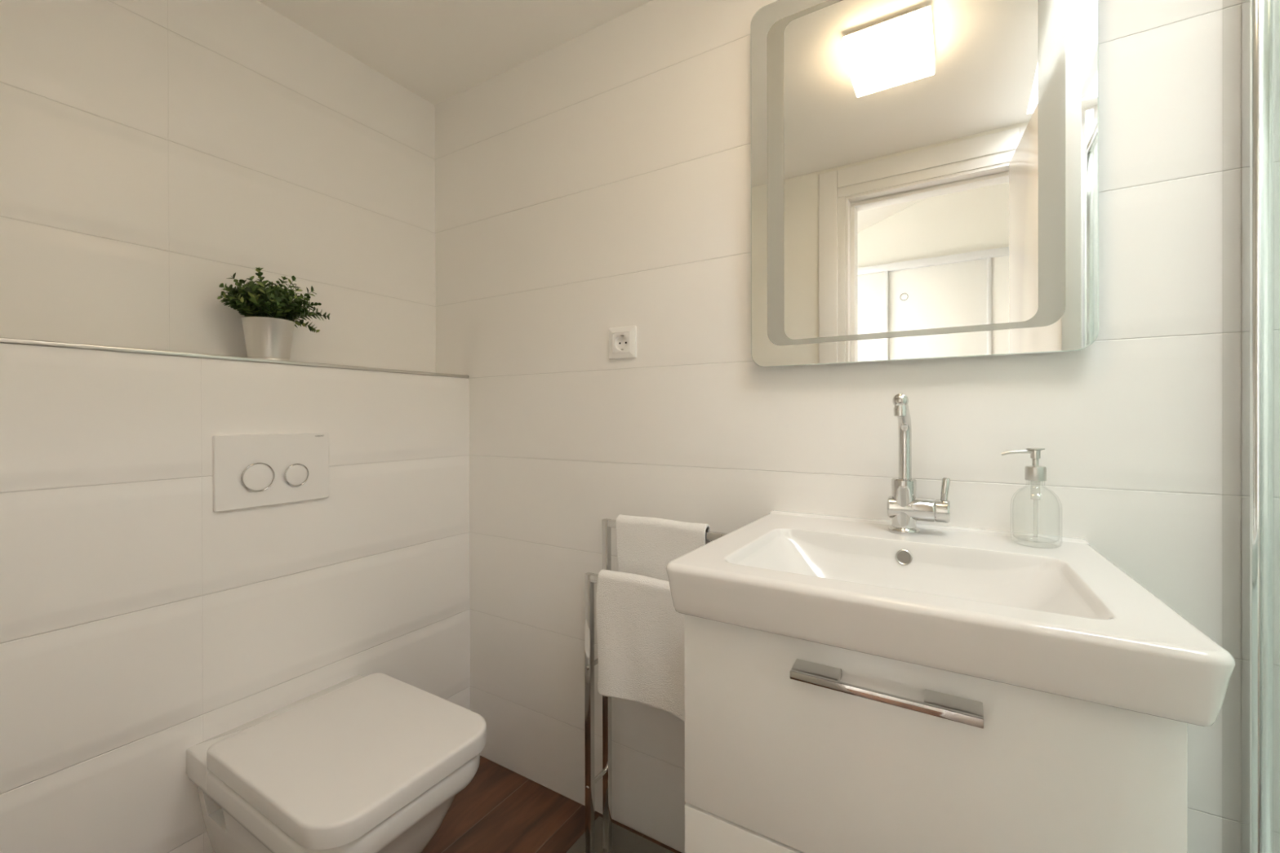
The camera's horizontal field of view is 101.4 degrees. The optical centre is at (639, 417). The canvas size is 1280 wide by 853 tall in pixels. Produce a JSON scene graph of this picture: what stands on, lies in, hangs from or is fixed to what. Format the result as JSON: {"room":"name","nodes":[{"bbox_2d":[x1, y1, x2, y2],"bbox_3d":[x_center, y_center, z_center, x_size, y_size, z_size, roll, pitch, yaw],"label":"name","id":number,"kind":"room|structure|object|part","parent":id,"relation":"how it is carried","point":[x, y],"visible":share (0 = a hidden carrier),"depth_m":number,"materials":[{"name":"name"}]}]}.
{"room":"bathroom","nodes":[
{"label":"bathroom","id":0,"kind":"room"},
{"bbox_2d":[0,0,435,373],"bbox_3d":[-1.097,-0.696,1.225,0.100,1.131,1.370,0,0,31],"label":"wall","id":1,"kind":"structure","parent":0,"point":[153,153],"depth_m":1.24,"materials":[{"name":"white tile"}]},
{"bbox_2d":[0,342,470,852],"bbox_3d":[-1.023,0.527,1.185,0.265,1.314,1.370,0,0,31],"label":"wall","id":2,"kind":"structure","parent":0,"point":[143,624],"depth_m":1.06,"materials":[{"name":"white tile"}]},
{"bbox_2d":[0,337,469,377],"bbox_3d":[-0.883,-0.130,1.166,0.012,0.010,1.249,0,0,31],"label":"trim","id":3,"kind":"structure","parent":2,"relation":"attached to","point":[5,340],"depth_m":1.09,"materials":[{"name":"grey metal"}]},
{"bbox_2d":[212,432,328,511],"bbox_3d":[-0.843,0.118,1.213,0.016,0.164,0.237,0,0,31],"label":"flush plate","id":4,"kind":"object","parent":2,"relation":"attached to","point":[249,470],"visible":1,"depth_m":1.20,"materials":[{"name":"white plastic"}]},
{"bbox_2d":[217,267,330,360],"bbox_3d":[-0.896,-0.245,1.283,0.179,0.227,0.220,0,0,25],"label":"potted plant","id":5,"kind":"object","parent":2,"relation":"on","point":[268,324],"visible":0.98,"depth_m":1.24,"materials":[{"name":"green plant"}]},
{"bbox_3d":[-0.901,-0.183,1.271,0.107,0.104,0.107,0,0,31],"label":"pot","id":6,"kind":"part","parent":5,"relation":"part of","materials":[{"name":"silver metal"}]},
{"bbox_2d":[186,672,486,852],"bbox_3d":[-0.618,0.818,1.100,0.529,0.340,0.367,0,0,31],"label":"toilet","id":7,"kind":"object","parent":2,"relation":"attached to","point":[376,762],"visible":1,"depth_m":1.00,"materials":[{"name":"white ceramic"}]},
{"bbox_3d":[-0.618,0.841,1.100,0.516,0.294,0.366,0,0,31],"label":"bowl","id":8,"kind":"part","parent":7,"relation":"part of","materials":[{"name":"white ceramic"}]},
{"bbox_2d":[257,0,653,105],"bbox_3d":[0.129,-1.123,0.532,2.915,0.120,1.470,0,0,31],"label":"ceiling","id":9,"kind":"structure","parent":0,"point":[437,51],"depth_m":1.44,"materials":[{"name":"white paint"}]},
{"bbox_2d":[421,755,681,852],"bbox_3d":[-0.225,1.135,-0.050,2.915,0.100,2.850,0,0,31],"label":"floor","id":10,"kind":"structure","parent":0,"point":[501,810],"depth_m":1.41,"materials":[{"name":"brown wood"}]},
{"bbox_2d":[565,518,728,852],"bbox_3d":[0.024,0.667,1.194,0.457,0.828,0.227,0,0,31],"label":"towel rack","id":11,"kind":"object","parent":10,"relation":"on","point":[601,835],"visible":0.57,"depth_m":1.29,"materials":[{"name":"silver metal"}]},
{"bbox_3d":[0.016,0.721,1.164,0.336,0.703,0.017,0,0,31],"label":"frame","id":12,"kind":"part","parent":11,"relation":"part of","materials":[{"name":"silver metal"}]},
{"bbox_3d":[0.025,1.076,1.196,0.457,0.009,0.227,0,0,31],"label":"plate","id":13,"kind":"part","parent":11,"relation":"part of","materials":[{"name":"silver metal"}]},
{"bbox_2d":[595,569,684,721],"bbox_3d":[0.019,0.495,1.158,0.268,0.284,0.044,0,0,31],"label":"towel","id":14,"kind":"object","parent":11,"relation":"hanging from","point":[640,631],"visible":0.83,"depth_m":1.15,"materials":[{"name":"white fabric"}]},
{"bbox_2d":[615,514,711,581],"bbox_3d":[0.052,0.425,1.224,0.247,0.380,0.043,0,0,31],"label":"towel","id":15,"kind":"object","parent":11,"relation":"hanging from","point":[646,545],"visible":0.35,"depth_m":1.22,"materials":[{"name":"white fabric"}]},
{"bbox_2d":[1241,0,1274,852],"bbox_3d":[0.932,0.021,0.058,0.849,2.120,1.249,0,0,31],"label":"shower enclosure","id":16,"kind":"object","parent":10,"relation":"on","point":[1257,15],"visible":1,"depth_m":0.76,"materials":[{"name":"clear glass"}]},
{"bbox_2d":[435,0,1279,852],"bbox_3d":[0.489,-0.193,1.120,2.915,2.745,0.100,0,0,31],"label":"wall","id":17,"kind":"structure","parent":0,"point":[597,182],"depth_m":1.24,"materials":[{"name":"white tile"}]},
{"bbox_2d":[608,325,636,359],"bbox_3d":[-0.047,-0.198,1.382,0.083,0.083,0.010,0,0,31],"label":"wall socket","id":18,"kind":"object","parent":17,"relation":"attached to","point":[622,340],"visible":1,"depth_m":1.38,"materials":[{"name":"white plastic"}]},
{"bbox_2d":[750,0,1098,367],"bbox_3d":[0.509,-0.510,1.029,0.594,0.796,0.030,0,0,31],"label":"wall mirror","id":19,"kind":"object","parent":17,"relation":"attached to","point":[925,173],"visible":1,"depth_m":0.99,"materials":[{"name":"white mirror"}]},
{"bbox_2d":[684,613,1187,852],"bbox_3d":[0.409,0.576,0.832,0.549,0.569,0.480,0,0,31],"label":"vanity cabinet","id":20,"kind":"object","parent":17,"relation":"attached to","point":[793,744],"visible":0.9,"depth_m":0.64,"materials":[{"name":"white paint"}]},
{"bbox_3d":[0.307,0.725,0.664,0.549,0.270,0.018,0,0,31],"label":"drawer","id":21,"kind":"part","parent":20,"relation":"part of","materials":[{"name":"white paint"}]},
{"bbox_3d":[0.293,0.332,0.640,0.211,0.013,0.034,0,0,31],"label":"drawer handle","id":22,"kind":"part","parent":20,"relation":"part of","materials":[{"name":"silver metal"}]},
{"bbox_2d":[666,510,1235,726],"bbox_3d":[0.409,0.264,0.824,0.588,0.112,0.490,0,0,31],"label":"washbasin","id":23,"kind":"object","parent":20,"relation":"in","point":[1066,620],"visible":0.98,"depth_m":0.65,"materials":[{"name":"white ceramic"}]},
{"bbox_2d":[887,393,950,534],"bbox_3d":[0.492,0.085,0.930,0.101,0.253,0.122,0,0,31],"label":"tap","id":24,"kind":"object","parent":23,"relation":"on","point":[904,508],"visible":1,"depth_m":0.95,"materials":[{"name":"silver metal"}]},
{"bbox_3d":[0.471,0.038,0.939,0.022,0.156,0.098,0,0,31],"label":"spout","id":25,"kind":"part","parent":24,"relation":"part of","materials":[{"name":"silver metal"}]},
{"bbox_3d":[0.546,0.131,0.937,0.013,0.049,0.017,0,0,-31],"label":"lever","id":26,"kind":"part","parent":24,"relation":"part of","materials":[{"name":"silver metal"}]},
{"bbox_2d":[1000,448,1062,548],"bbox_3d":[0.659,0.131,0.875,0.069,0.160,0.072,0,0,-24],"label":"soap dispenser","id":27,"kind":"object","parent":23,"relation":"on","point":[1034,472],"visible":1,"depth_m":0.87,"materials":[{"name":"clear glass"}]},
{"bbox_2d":[1010,481,1062,548],"bbox_3d":[0.660,0.157,0.874,0.069,0.108,0.069,0,0,31],"label":"bottle","id":28,"kind":"object","parent":27,"relation":"attached to","point":[1029,540],"depth_m":0.88,"materials":[{"name":"clear glass"}]}
]}

